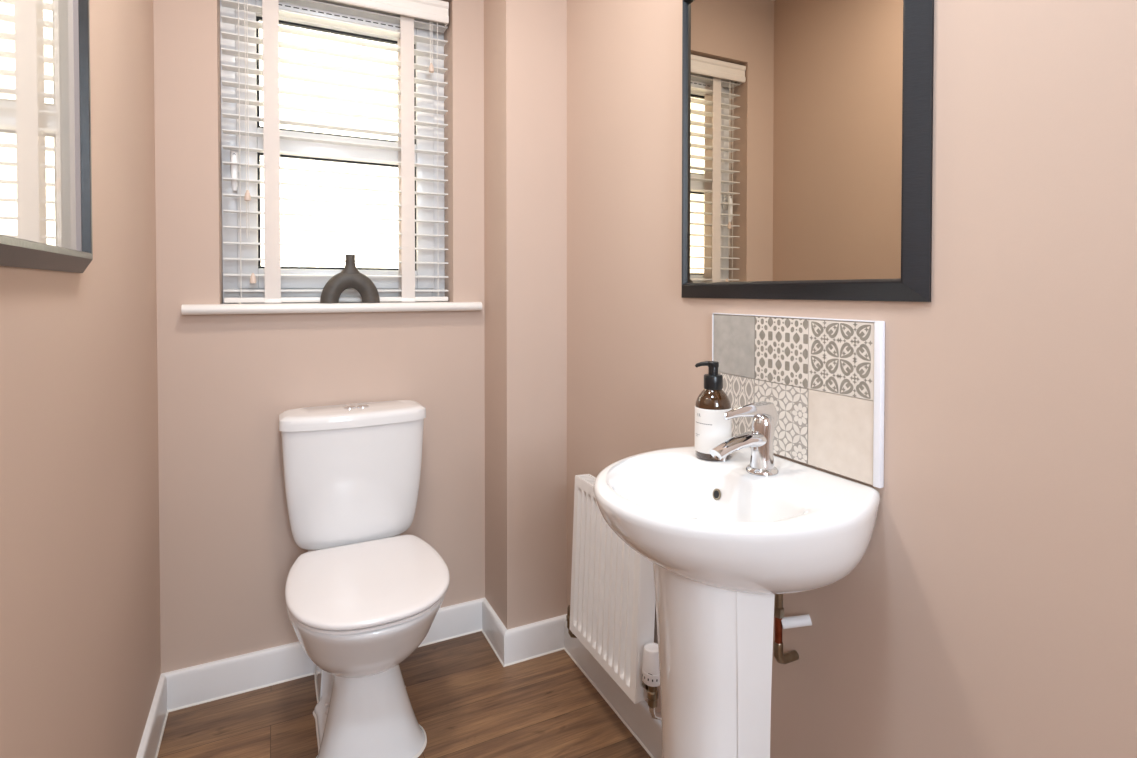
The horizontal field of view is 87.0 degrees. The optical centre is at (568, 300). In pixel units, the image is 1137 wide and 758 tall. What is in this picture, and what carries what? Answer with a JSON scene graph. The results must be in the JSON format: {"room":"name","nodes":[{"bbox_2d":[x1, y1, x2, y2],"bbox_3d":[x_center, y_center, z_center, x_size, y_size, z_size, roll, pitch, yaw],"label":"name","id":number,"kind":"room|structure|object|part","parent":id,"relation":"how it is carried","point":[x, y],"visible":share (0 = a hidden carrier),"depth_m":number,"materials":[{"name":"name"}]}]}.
{"room":"bathroom","nodes":[
{"label":"bathroom","id":0,"kind":"room"},
{"bbox_2d":[0,0,160,757],"bbox_3d":[-0.324,-0.048,-0.105,0.100,2.400,4.200,0,1,-26],"label":"wall","id":1,"kind":"structure","parent":0,"point":[80,640],"depth_m":1.05,"materials":[{"name":"paint"}]},
{"bbox_2d":[0,0,92,272],"bbox_3d":[-0.615,-0.500,0.619,0.022,0.921,0.809,0,1,-26],"label":"mirror","id":2,"kind":"object","parent":1,"relation":"attached to","point":[46,165],"visible":1,"depth_m":0.83,"materials":[{"name":"grey mirror"}]},
{"bbox_2d":[136,674,168,757],"bbox_3d":[-0.612,1.089,0.636,0.020,0.101,2.250,0,1,-26],"label":"baseboard","id":3,"kind":"structure","parent":1,"relation":"attached to","point":[150,743],"depth_m":1.50,"materials":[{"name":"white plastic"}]},
{"bbox_2d":[153,0,484,673],"bbox_3d":[-0.653,-0.083,1.962,1.131,2.400,0.200,0,1,-26],"label":"wall","id":4,"kind":"structure","parent":0,"point":[228,548],"depth_m":1.74,"materials":[{"name":"paint"}]},
{"bbox_2d":[162,598,483,711],"bbox_3d":[-0.697,1.069,1.837,0.926,0.101,0.020,0,1,-26],"label":"baseboard","id":5,"kind":"structure","parent":4,"relation":"attached to","point":[223,678],"depth_m":1.73,"materials":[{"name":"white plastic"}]},
{"bbox_2d":[181,0,481,314],"bbox_3d":[-0.711,-0.480,1.888,0.845,1.029,0.210,0,1,-26],"label":"window","id":6,"kind":"structure","parent":4,"relation":"in","point":[232,171],"depth_m":1.87,"materials":[{"name":"white plastic"}]},
{"bbox_3d":[-0.985,-0.391,1.766,0.024,0.137,0.047,0,1,-26],"label":"handle","id":7,"kind":"part","parent":6,"relation":"part of","materials":[{"name":"white plastic"}]},
{"bbox_3d":[-0.700,0.021,1.873,0.845,0.028,0.158,0,1,-26],"label":"sill","id":8,"kind":"part","parent":6,"relation":"part of","materials":[{"name":"white paint"}]},
{"bbox_3d":[-0.738,-0.485,1.943,0.591,0.891,0.057,0,1,-26],"label":"sash","id":9,"kind":"part","parent":6,"relation":"part of","materials":[{"name":"white plastic"}]},
{"bbox_2d":[221,0,448,302],"bbox_3d":[-0.704,-0.488,1.870,0.659,0.988,0.082,0,1,-26],"label":"blind","id":10,"kind":"object","parent":6,"relation":"attached to","point":[432,15],"visible":0.98,"depth_m":1.87,"materials":[{"name":"white paint"}]},
{"bbox_3d":[-0.950,-0.466,1.731,0.002,0.915,0.002,1,1,34],"label":"pull cord","id":11,"kind":"part","parent":10,"relation":"part of","materials":[{"name":"white fabric"}]},
{"bbox_3d":[-0.935,-0.551,1.735,0.002,0.745,0.002,1,1,34],"label":"pull cord","id":12,"kind":"part","parent":10,"relation":"part of","materials":[{"name":"white fabric"}]},
{"bbox_3d":[-0.930,-0.556,1.738,0.002,0.735,0.002,0,1,4],"label":"pull cord","id":13,"kind":"part","parent":10,"relation":"part of","materials":[{"name":"white fabric"}]},
{"bbox_3d":[-0.709,-0.004,1.891,0.657,0.016,0.052,0,1,-26],"label":"rail","id":14,"kind":"part","parent":10,"relation":"part of","materials":[{"name":"white paint"}]},
{"bbox_3d":[-0.707,-0.952,1.871,0.645,0.054,0.056,0,1,-26],"label":"head rail","id":15,"kind":"part","parent":10,"relation":"part of","materials":[{"name":"white paint"}]},
{"bbox_3d":[-0.454,-0.835,1.967,0.002,0.185,0.002,0,1,4],"label":"pull cord","id":16,"kind":"part","parent":10,"relation":"part of","materials":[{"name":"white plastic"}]},
{"bbox_3d":[-0.433,-0.470,1.985,0.002,0.915,0.002,0,1,-26],"label":"pull cord","id":17,"kind":"part","parent":10,"relation":"part of","materials":[{"name":"white fabric"}]},
{"bbox_2d":[279,2,399,30],"bbox_3d":[-0.729,-0.903,1.908,0.440,0.026,0.024,0,1,-26],"label":"vent","id":18,"kind":"object","parent":6,"relation":"attached to","point":[282,6],"depth_m":1.90,"materials":[{"name":"white plastic"}]},
{"bbox_2d":[320,254,379,302],"bbox_3d":[-0.669,-0.067,1.838,0.173,0.148,0.052,0,1,-26],"label":"vase","id":19,"kind":"object","parent":6,"relation":"on","point":[349,277],"visible":0.99,"depth_m":1.82,"materials":[{"name":"ceramic"}]},
{"bbox_2d":[157,631,650,757],"bbox_3d":[0.246,1.188,0.151,1.331,0.080,4.120,0,1,-26],"label":"floor","id":20,"kind":"structure","parent":0,"point":[467,704],"depth_m":1.62,"materials":[{"name":"brown wood"}]},
{"bbox_2d":[279,400,449,757],"bbox_3d":[-0.535,0.720,1.577,0.403,0.807,0.594,0,1,-26],"label":"toilet","id":21,"kind":"object","parent":20,"relation":"on","point":[364,595],"visible":1,"depth_m":1.56,"materials":[{"name":"white ceramic"},{"name":"white plastic"},{"name":"chrome"}]},
{"bbox_3d":[-0.627,0.336,1.760,0.403,0.038,0.174,0,1,-26],"label":"cistern lid","id":22,"kind":"part","parent":21,"relation":"part of","materials":[{"name":"white ceramic"}]},
{"bbox_3d":[-0.501,0.697,1.509,0.384,0.017,0.444,0,1,-26],"label":"lid","id":23,"kind":"part","parent":21,"relation":"part of","materials":[{"name":"white plastic"}]},
{"bbox_3d":[-0.501,0.712,1.509,0.376,0.015,0.434,0,1,-26],"label":"seat","id":24,"kind":"part","parent":21,"relation":"part of","materials":[{"name":"white plastic"}]},
{"bbox_2d":[593,446,879,757],"bbox_3d":[0.239,0.712,0.978,0.404,0.843,0.410,0,1,-26],"label":"washbasin","id":25,"kind":"object","parent":20,"relation":"on","point":[721,539],"visible":0.96,"depth_m":0.89,"materials":[{"name":"white ceramic"}]},
{"bbox_2d":[695,361,731,460],"bbox_3d":[0.267,0.200,1.105,0.066,0.177,0.066,0,1,-26],"label":"soap bottle","id":26,"kind":"object","parent":25,"relation":"on","point":[712,429],"visible":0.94,"depth_m":1.08,"materials":[{"name":"brown glass"}]},
{"bbox_3d":[0.239,0.371,0.972,0.404,0.161,0.410,0,1,-26],"label":"basin bowl","id":27,"kind":"part","parent":25,"relation":"part of","materials":[{"name":"white ceramic"}]},
{"bbox_2d":[710,401,778,475],"bbox_3d":[0.299,0.230,1.001,0.140,0.119,0.053,0,1,-26],"label":"mixer tap","id":28,"kind":"object","parent":25,"relation":"on","point":[760,438],"visible":1,"depth_m":1.00,"materials":[{"name":"silver metal"}]},
{"bbox_3d":[0.285,0.240,0.995,0.109,0.044,0.034,0,1,-26],"label":"spout","id":29,"kind":"part","parent":28,"relation":"part of","materials":[{"name":"silver metal"}]},
{"bbox_3d":[0.308,0.194,1.005,0.119,0.046,0.011,0,1,-26],"label":"lever","id":30,"kind":"part","parent":28,"relation":"part of","materials":[{"name":"silver metal"}]},
{"bbox_2d":[746,464,778,475],"bbox_3d":[0.328,0.285,1.017,0.053,0.008,0.053,0,1,-26],"label":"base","id":31,"kind":"object","parent":28,"relation":"attached to","point":[756,469],"depth_m":1.00,"materials":[{"name":"silver metal"}]},
{"bbox_2d":[484,0,566,629],"bbox_3d":[-0.145,-0.083,1.978,0.205,2.400,0.217,0,1,-26],"label":"wall","id":32,"kind":"structure","parent":0,"point":[525,41],"depth_m":1.89,"materials":[{"name":"paint"}]},
{"bbox_2d":[482,598,506,666],"bbox_3d":[-0.242,1.067,1.939,0.020,0.101,0.236,0,1,-26],"label":"baseboard","id":33,"kind":"structure","parent":32,"relation":"attached to","point":[493,629],"depth_m":1.92,"materials":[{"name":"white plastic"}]},
{"bbox_2d":[504,614,565,666],"bbox_3d":[-0.102,1.068,1.887,0.224,0.101,0.020,0,1,-26],"label":"baseboard","id":34,"kind":"structure","parent":32,"relation":"attached to","point":[544,637],"depth_m":1.88,"materials":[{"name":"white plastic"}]},
{"bbox_2d":[567,0,1136,757],"bbox_3d":[0.781,-0.057,0.438,0.100,2.400,4.200,0,1,-26],"label":"wall","id":35,"kind":"structure","parent":0,"point":[989,608],"depth_m":0.81,"materials":[{"name":"paint"}]},
{"bbox_2d":[569,474,654,703],"bbox_3d":[0.123,0.722,1.575,0.098,0.440,0.351,0,1,-26],"label":"radiator","id":36,"kind":"object","parent":35,"relation":"attached to","point":[612,602],"visible":0.88,"depth_m":1.52,"materials":[{"name":"metal"}]},
{"bbox_2d":[566,605,576,637],"bbox_3d":[0.034,0.956,1.761,0.064,0.101,0.074,0,1,-26],"label":"valve","id":37,"kind":"object","parent":36,"relation":"attached to","point":[571,634],"visible":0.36,"depth_m":1.77,"materials":[{"name":"gold metal"}]},
{"bbox_2d":[575,474,595,487],"bbox_3d":[0.116,0.505,1.567,0.046,0.005,0.345,2,0,-26],"label":"grille","id":38,"kind":"object","parent":36,"relation":"attached to","point":[585,480],"depth_m":1.68,"materials":[{"name":"metal"}]},
{"bbox_2d":[642,642,660,719],"bbox_3d":[0.203,0.890,1.399,0.070,0.176,0.057,0,1,-26],"label":"valve","id":39,"kind":"object","parent":36,"relation":"attached to","point":[650,670],"visible":0.89,"depth_m":1.38,"materials":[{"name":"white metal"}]},
{"bbox_2d":[564,614,662,757],"bbox_3d":[0.433,1.083,1.028,0.020,0.101,2.033,0,1,-26],"label":"baseboard","id":40,"kind":"structure","parent":35,"relation":"attached to","point":[647,730],"depth_m":1.61,"materials":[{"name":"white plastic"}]},
{"bbox_2d":[713,314,754,378],"bbox_3d":[0.338,0.090,1.219,0.008,0.121,0.121,0,1,-26],"label":"tile","id":41,"kind":"structure","parent":35,"relation":"attached to","point":[733,335],"depth_m":1.21,"materials":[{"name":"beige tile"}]},
{"bbox_2d":[718,372,754,436],"bbox_3d":[0.338,0.217,1.221,0.008,0.131,0.121,0,1,-26],"label":"tile","id":42,"kind":"structure","parent":35,"relation":"attached to","point":[740,391],"depth_m":1.20,"materials":[{"name":"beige tile"}]},
{"bbox_2d":[755,379,807,463],"bbox_3d":[0.393,0.219,1.107,0.008,0.131,0.129,0,1,-26],"label":"tile","id":43,"kind":"structure","parent":35,"relation":"attached to","point":[790,402],"depth_m":1.09,"materials":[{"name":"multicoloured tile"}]},
{"bbox_2d":[755,317,808,387],"bbox_3d":[0.393,0.092,1.105,0.008,0.121,0.129,0,1,-26],"label":"tile","id":44,"kind":"structure","parent":35,"relation":"attached to","point":[781,344],"depth_m":1.10,"materials":[{"name":"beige tile"}]},
{"bbox_2d":[774,594,811,663],"bbox_3d":[0.398,0.552,1.060,0.057,0.196,0.048,0,1,-26],"label":"supply pipe","id":45,"kind":"object","parent":35,"relation":"attached to","point":[781,622],"visible":0.82,"depth_m":1.06,"materials":[{"name":"brown metal"}]},
{"bbox_2d":[712,313,884,487],"bbox_3d":[0.396,0.157,1.099,0.010,0.258,0.395,0,1,-26],"label":"trim","id":46,"kind":"structure","parent":35,"relation":"attached to","point":[879,326],"depth_m":0.92,"materials":[{"name":"white plastic"}]},
{"bbox_2d":[682,0,933,301],"bbox_3d":[0.380,-0.346,1.106,0.024,0.688,0.580,0,1,-26],"label":"wall mirror","id":47,"kind":"object","parent":35,"relation":"attached to","point":[807,125],"visible":1,"depth_m":1.04,"materials":[{"name":"black mirror"}]},
{"bbox_2d":[808,389,873,484],"bbox_3d":[0.450,0.221,0.992,0.008,0.131,0.127,0,1,-26],"label":"tile","id":48,"kind":"structure","parent":35,"relation":"attached to","point":[840,427],"depth_m":0.99,"materials":[{"name":"beige tile"}]},
{"bbox_2d":[808,319,873,399],"bbox_3d":[0.450,0.094,0.990,0.008,0.121,0.127,0,1,-26],"label":"tile","id":49,"kind":"structure","parent":35,"relation":"attached to","point":[841,353],"depth_m":0.98,"materials":[{"name":"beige tile"}]},
{"label":"outside","id":50,"kind":"structure","parent":0,"visible":0},
{"bbox_2d":[259,21,398,267],"bbox_3d":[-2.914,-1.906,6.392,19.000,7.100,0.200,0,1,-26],"label":"window pane","id":51,"kind":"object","parent":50,"point":[301,207],"depth_m":6.48,"materials":[{"name":"clear glass"}]}
]}

